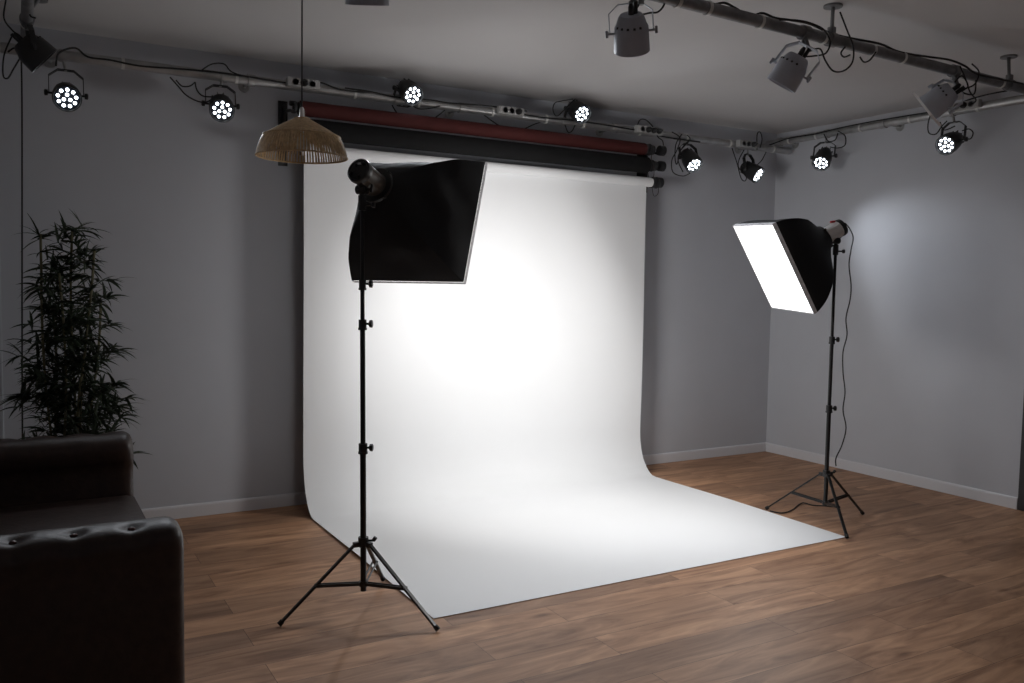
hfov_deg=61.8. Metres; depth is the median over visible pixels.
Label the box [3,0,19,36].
cable
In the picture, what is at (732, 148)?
cable
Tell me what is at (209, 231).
wall
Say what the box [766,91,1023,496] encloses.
wall
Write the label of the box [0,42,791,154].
pipe
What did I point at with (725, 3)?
cable
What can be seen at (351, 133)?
roll
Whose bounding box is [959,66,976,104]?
cable
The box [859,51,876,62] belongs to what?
cable
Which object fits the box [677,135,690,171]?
cable
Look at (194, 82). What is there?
cable
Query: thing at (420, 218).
light
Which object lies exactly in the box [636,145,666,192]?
bracket
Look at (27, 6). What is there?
pipe
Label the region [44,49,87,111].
spotlight
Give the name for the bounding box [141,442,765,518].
baseboard
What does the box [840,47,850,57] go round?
cable
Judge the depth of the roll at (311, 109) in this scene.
5.79 m
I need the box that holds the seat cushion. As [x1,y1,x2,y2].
[0,495,145,534]
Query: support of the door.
in the wall at (933, 356)
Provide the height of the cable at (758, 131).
0.158 m
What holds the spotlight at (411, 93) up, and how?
attached to the pipe at (244, 84)
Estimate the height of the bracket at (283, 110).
0.410 m
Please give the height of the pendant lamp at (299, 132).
0.804 m
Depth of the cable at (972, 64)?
4.65 m
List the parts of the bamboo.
stem, stem, stem, stem, stem, stem, stem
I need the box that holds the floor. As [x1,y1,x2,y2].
[174,451,1023,682]
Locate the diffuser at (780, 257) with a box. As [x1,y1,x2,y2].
[734,225,812,312]
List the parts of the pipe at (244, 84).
power strip, power strip, power strip, power strip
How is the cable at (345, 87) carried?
attached to the pipe at (244, 84)
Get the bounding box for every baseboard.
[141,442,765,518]
[765,442,1017,509]
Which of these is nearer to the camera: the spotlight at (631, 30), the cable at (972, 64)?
the spotlight at (631, 30)
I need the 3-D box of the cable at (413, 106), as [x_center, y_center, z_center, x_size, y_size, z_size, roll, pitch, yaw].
[-0.571,-1.568,5.724,0.200,0.043,0.008,-1,4,-30]
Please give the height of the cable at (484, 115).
0.104 m
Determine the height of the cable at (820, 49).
0.289 m
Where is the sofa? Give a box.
[0,431,184,682]
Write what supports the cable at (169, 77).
attached to the spotlight at (221, 107)
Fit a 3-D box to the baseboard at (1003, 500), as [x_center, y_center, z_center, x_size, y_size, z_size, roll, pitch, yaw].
[2.897,1.039,6.865,0.012,0.082,2.290,-1,4,-30]
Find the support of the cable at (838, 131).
hanging from the pipe at (899, 123)
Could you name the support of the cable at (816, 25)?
attached to the spotlight at (788, 73)
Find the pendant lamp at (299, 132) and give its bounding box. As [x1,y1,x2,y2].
[255,0,347,163]
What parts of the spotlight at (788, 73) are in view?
knob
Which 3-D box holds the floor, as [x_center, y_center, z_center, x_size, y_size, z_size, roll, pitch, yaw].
[0.966,1.356,2.930,7.500,0.100,7.400,-1,4,-30]
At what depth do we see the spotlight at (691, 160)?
6.81 m
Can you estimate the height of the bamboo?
1.851 m
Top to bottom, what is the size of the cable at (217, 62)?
0.070 m
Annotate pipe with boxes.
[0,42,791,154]
[19,0,47,37]
[650,0,1023,93]
[763,94,1023,147]
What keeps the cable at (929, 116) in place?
attached to the spotlight at (948, 143)
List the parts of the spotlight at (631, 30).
knob, knob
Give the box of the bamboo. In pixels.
[0,211,151,468]
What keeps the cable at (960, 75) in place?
attached to the spotlight at (940, 98)
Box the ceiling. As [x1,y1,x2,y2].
[0,0,1023,133]
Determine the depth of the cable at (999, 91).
6.52 m
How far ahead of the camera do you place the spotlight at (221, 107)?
5.00 m
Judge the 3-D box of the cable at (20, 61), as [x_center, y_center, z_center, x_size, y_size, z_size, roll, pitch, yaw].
[-2.726,-0.450,4.758,0.044,2.354,0.010,-1,4,-30]
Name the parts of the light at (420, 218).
panel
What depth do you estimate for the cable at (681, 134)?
6.79 m
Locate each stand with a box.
[277,210,439,630]
[765,255,864,537]
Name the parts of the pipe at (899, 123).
power strip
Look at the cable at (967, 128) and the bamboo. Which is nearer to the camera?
the bamboo
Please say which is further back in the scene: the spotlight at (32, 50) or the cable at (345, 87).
the cable at (345, 87)
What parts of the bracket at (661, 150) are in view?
wall plate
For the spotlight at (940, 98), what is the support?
hanging from the pipe at (706, 7)
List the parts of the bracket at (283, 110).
wall plate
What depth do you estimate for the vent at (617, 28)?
3.48 m
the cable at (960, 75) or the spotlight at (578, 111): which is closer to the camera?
the cable at (960, 75)
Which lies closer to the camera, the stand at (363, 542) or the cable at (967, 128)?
the stand at (363, 542)
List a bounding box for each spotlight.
[10,20,56,72]
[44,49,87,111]
[201,70,239,122]
[392,78,423,107]
[560,100,590,126]
[605,0,657,56]
[678,132,702,172]
[740,148,764,182]
[767,25,819,93]
[810,129,837,170]
[912,64,964,125]
[935,110,967,154]
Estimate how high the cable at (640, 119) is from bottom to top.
0.266 m
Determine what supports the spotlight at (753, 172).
hanging from the pipe at (244, 84)
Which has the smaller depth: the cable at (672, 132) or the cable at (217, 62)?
the cable at (217, 62)
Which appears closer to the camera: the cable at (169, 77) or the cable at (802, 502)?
the cable at (169, 77)
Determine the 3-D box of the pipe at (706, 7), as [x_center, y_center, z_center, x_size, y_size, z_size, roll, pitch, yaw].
[0.951,-1.521,3.791,6.244,0.216,0.117,-1,4,-32]
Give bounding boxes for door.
[1017,399,1023,510]
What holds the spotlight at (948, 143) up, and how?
hanging from the pipe at (899, 123)
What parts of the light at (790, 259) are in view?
panel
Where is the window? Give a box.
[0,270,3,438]
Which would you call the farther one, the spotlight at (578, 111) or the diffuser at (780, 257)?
the spotlight at (578, 111)
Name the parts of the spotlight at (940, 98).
filter frame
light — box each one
[347,159,487,283]
[733,218,847,313]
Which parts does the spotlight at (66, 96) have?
knob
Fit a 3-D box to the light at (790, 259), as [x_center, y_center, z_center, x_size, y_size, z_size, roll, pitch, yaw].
[1.780,-0.478,5.397,0.670,0.596,0.515,0,4,-16]
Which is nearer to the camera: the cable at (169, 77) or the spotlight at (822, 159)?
the cable at (169, 77)
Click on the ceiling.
(697, 67)
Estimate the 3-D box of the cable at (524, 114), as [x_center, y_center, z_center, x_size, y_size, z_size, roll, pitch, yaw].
[0.719,-1.618,6.460,1.854,0.052,0.011,-1,4,-30]
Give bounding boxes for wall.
[0,22,776,508]
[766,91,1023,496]
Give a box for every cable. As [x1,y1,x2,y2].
[2,37,19,78]
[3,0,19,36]
[20,61,22,437]
[55,47,371,92]
[169,77,210,102]
[175,80,194,86]
[194,82,212,97]
[202,62,246,77]
[345,87,526,111]
[413,106,439,109]
[484,115,540,127]
[524,114,699,142]
[552,99,574,115]
[637,119,663,145]
[643,3,664,14]
[671,132,689,175]
[674,134,688,164]
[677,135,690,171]
[717,2,1023,84]
[732,148,746,180]
[756,131,762,149]
[769,91,1007,144]
[770,502,830,513]
[779,19,830,57]
[803,12,854,72]
[830,131,845,148]
[835,223,853,465]
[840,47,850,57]
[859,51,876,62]
[927,116,946,134]
[954,75,976,94]
[956,63,979,93]
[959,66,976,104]
[962,128,973,139]
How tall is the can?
0.310 m
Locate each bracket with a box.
[278,100,296,165]
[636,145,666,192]
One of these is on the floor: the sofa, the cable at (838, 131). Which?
the sofa
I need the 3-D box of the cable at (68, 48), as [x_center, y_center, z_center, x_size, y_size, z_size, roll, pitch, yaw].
[-1.686,-1.563,5.073,1.808,0.115,0.011,-1,4,-30]
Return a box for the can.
[345,0,388,5]
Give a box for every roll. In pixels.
[292,100,655,159]
[311,119,657,176]
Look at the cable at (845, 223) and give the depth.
5.62 m
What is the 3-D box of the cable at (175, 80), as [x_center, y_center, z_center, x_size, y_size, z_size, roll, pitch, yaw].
[-1.887,-1.489,4.946,0.109,0.040,0.008,-1,4,-30]
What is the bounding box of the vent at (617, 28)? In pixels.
[616,27,641,30]
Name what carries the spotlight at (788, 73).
hanging from the pipe at (706, 7)
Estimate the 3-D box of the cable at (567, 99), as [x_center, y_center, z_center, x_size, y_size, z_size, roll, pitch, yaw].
[0.377,-1.702,6.216,0.196,0.145,0.008,-1,4,-30]
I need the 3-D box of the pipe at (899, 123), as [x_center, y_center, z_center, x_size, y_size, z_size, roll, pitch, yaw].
[2.972,-1.643,6.325,0.314,0.077,2.850,-1,4,-30]
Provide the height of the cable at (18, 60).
0.215 m
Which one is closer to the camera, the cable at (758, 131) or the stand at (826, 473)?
the stand at (826, 473)
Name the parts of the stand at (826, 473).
leg, leg, leg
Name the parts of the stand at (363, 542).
leg, knob, knob, knob, leg, leg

